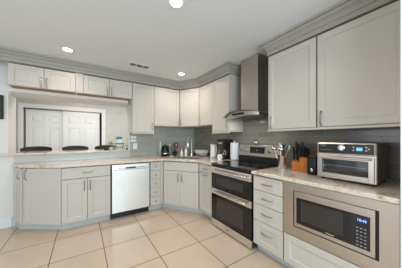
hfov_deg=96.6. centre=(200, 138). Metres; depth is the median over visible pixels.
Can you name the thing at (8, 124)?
wall
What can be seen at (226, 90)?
upper cabinet
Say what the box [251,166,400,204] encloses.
countertop
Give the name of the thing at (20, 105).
trim
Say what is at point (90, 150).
countertop
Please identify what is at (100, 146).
bar stool
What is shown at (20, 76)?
upper cabinet
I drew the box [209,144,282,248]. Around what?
oven range
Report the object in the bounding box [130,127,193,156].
backsplash
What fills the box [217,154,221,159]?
mug
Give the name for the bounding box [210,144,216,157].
pitcher
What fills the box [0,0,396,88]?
ceiling
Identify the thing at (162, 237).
floor
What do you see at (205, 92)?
upper cabinet
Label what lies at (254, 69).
range hood
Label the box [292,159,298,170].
knife block
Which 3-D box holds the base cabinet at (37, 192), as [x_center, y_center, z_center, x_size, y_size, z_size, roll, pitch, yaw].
[-2.304,0.838,2.515,0.600,0.878,0.586,0,0,-33]
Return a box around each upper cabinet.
[8,62,75,94]
[76,73,131,101]
[128,82,153,133]
[154,86,178,127]
[174,87,207,127]
[199,82,211,126]
[212,74,242,133]
[268,36,317,131]
[316,0,400,129]
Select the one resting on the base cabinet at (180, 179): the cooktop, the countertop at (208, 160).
the countertop at (208, 160)
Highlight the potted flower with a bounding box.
[172,143,178,155]
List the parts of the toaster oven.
handle, door, control panel, frame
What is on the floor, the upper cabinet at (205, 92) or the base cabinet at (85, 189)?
the base cabinet at (85, 189)
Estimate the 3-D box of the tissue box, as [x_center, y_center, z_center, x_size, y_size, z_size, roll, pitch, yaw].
[-1.600,0.029,3.496,0.102,0.125,0.072,0,0,-33]
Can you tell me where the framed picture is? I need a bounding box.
[0,95,3,118]
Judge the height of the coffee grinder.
0.180 m
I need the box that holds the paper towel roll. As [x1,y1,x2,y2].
[230,140,238,159]
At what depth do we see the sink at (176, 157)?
3.45 m
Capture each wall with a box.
[0,60,183,225]
[16,98,124,151]
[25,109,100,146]
[401,0,401,267]
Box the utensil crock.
[277,155,285,168]
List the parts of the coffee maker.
water tank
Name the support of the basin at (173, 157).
in the sink at (176, 157)
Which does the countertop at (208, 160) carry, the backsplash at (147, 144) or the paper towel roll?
the paper towel roll
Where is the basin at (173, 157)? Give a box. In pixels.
[173,157,199,158]
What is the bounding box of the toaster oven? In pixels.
[317,142,387,186]
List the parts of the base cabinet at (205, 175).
drawer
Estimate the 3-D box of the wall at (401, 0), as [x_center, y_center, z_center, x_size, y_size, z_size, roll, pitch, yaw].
[2.088,0.057,0.288,0.662,2.440,2.286,0,0,-33]
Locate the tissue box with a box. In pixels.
[116,137,121,142]
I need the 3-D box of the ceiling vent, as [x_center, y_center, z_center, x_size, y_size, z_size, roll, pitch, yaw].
[-0.980,-1.159,2.863,0.330,0.006,0.150,0,0,-33]
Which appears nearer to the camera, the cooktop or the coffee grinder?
the coffee grinder
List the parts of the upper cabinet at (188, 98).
door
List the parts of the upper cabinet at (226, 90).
door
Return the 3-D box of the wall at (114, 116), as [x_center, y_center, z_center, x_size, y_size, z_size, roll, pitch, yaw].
[-3.651,0.057,4.852,5.235,2.440,0.120,0,0,-33]
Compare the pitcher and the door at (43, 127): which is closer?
the pitcher
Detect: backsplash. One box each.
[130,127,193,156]
[194,118,400,180]
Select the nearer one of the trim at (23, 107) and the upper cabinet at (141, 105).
the upper cabinet at (141, 105)
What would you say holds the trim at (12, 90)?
attached to the wall at (8, 124)
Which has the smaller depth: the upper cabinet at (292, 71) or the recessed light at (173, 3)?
the recessed light at (173, 3)
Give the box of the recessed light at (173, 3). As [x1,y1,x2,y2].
[168,0,183,7]
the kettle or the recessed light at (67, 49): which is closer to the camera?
the recessed light at (67, 49)
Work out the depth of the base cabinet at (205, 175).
2.83 m
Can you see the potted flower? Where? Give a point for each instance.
(175, 145)
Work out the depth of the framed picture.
2.53 m
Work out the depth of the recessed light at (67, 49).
2.32 m
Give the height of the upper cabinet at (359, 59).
0.925 m
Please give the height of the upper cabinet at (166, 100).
0.768 m
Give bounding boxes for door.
[26,109,62,150]
[63,111,99,149]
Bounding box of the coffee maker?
[217,139,231,159]
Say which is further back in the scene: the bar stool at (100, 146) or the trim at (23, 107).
the trim at (23, 107)
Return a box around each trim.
[0,46,240,89]
[8,88,127,104]
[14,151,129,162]
[17,102,105,151]
[23,107,101,113]
[258,0,395,56]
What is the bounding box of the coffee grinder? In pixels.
[307,156,316,174]
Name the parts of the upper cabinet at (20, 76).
door, panel, door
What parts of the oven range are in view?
handle, handle, oven door, oven door, panel, control panel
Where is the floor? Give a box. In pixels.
[0,207,287,267]
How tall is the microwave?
0.482 m
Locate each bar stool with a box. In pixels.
[20,146,51,150]
[62,146,87,149]
[95,145,113,148]
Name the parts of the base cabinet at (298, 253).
drawer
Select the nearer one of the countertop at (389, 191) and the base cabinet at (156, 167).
the countertop at (389, 191)
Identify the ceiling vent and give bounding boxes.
[128,62,150,69]
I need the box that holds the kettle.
[160,144,169,156]
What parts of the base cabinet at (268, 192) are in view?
drawer, drawer, drawer, drawer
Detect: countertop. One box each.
[0,149,128,155]
[12,154,232,167]
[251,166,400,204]
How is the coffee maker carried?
on the countertop at (208, 160)
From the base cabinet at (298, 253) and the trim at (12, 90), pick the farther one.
the trim at (12, 90)
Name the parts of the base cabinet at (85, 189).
door, drawer, door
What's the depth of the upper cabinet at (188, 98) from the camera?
3.62 m
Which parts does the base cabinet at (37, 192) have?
door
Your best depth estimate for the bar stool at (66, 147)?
3.76 m
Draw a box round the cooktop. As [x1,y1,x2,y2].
[211,160,276,171]
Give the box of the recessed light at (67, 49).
[61,47,73,51]
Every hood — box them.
[223,53,267,120]
[226,111,267,120]
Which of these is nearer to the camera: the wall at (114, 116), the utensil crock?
the utensil crock
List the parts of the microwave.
glass panel, door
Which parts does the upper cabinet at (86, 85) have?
door, panel, door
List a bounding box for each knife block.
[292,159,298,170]
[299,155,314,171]
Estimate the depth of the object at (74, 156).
2.95 m
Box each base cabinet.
[13,167,61,229]
[61,165,109,229]
[148,161,162,210]
[161,161,202,213]
[199,163,212,218]
[254,174,287,266]
[284,181,400,267]
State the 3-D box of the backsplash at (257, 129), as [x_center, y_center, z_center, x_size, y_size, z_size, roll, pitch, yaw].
[0.785,-0.401,2.861,0.011,1.522,3.440,0,0,-33]
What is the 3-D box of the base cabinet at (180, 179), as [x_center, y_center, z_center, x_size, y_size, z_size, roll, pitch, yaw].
[-0.265,0.838,3.514,1.018,0.878,1.159,0,0,-33]
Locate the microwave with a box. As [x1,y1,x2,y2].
[283,181,399,267]
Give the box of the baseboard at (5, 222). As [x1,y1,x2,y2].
[0,217,11,228]
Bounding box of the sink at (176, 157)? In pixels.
[171,156,204,159]
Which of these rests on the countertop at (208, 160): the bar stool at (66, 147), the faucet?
the faucet
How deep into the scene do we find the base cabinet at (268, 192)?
1.85 m
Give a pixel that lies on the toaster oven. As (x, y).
(367, 163)
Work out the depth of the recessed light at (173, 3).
1.53 m
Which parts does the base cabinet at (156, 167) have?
drawer, drawer, drawer, drawer, drawer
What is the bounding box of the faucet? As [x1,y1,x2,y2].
[187,137,193,156]
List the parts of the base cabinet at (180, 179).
door, drawer, door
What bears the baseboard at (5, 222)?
attached to the wall at (8, 124)
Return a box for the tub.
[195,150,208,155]
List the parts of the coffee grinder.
panel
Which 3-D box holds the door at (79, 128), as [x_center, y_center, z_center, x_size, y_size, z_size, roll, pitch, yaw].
[-3.342,0.261,5.028,0.855,2.013,0.034,0,0,-33]
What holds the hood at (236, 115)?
attached to the range hood at (254, 69)
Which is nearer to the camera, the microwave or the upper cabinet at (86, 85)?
the microwave
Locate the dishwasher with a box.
[110,162,149,218]
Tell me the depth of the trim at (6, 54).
2.85 m
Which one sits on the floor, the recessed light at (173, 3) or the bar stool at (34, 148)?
the bar stool at (34, 148)
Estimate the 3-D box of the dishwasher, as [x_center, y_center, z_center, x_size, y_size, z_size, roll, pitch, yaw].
[-1.286,0.839,3.153,0.604,0.876,0.618,0,0,-33]

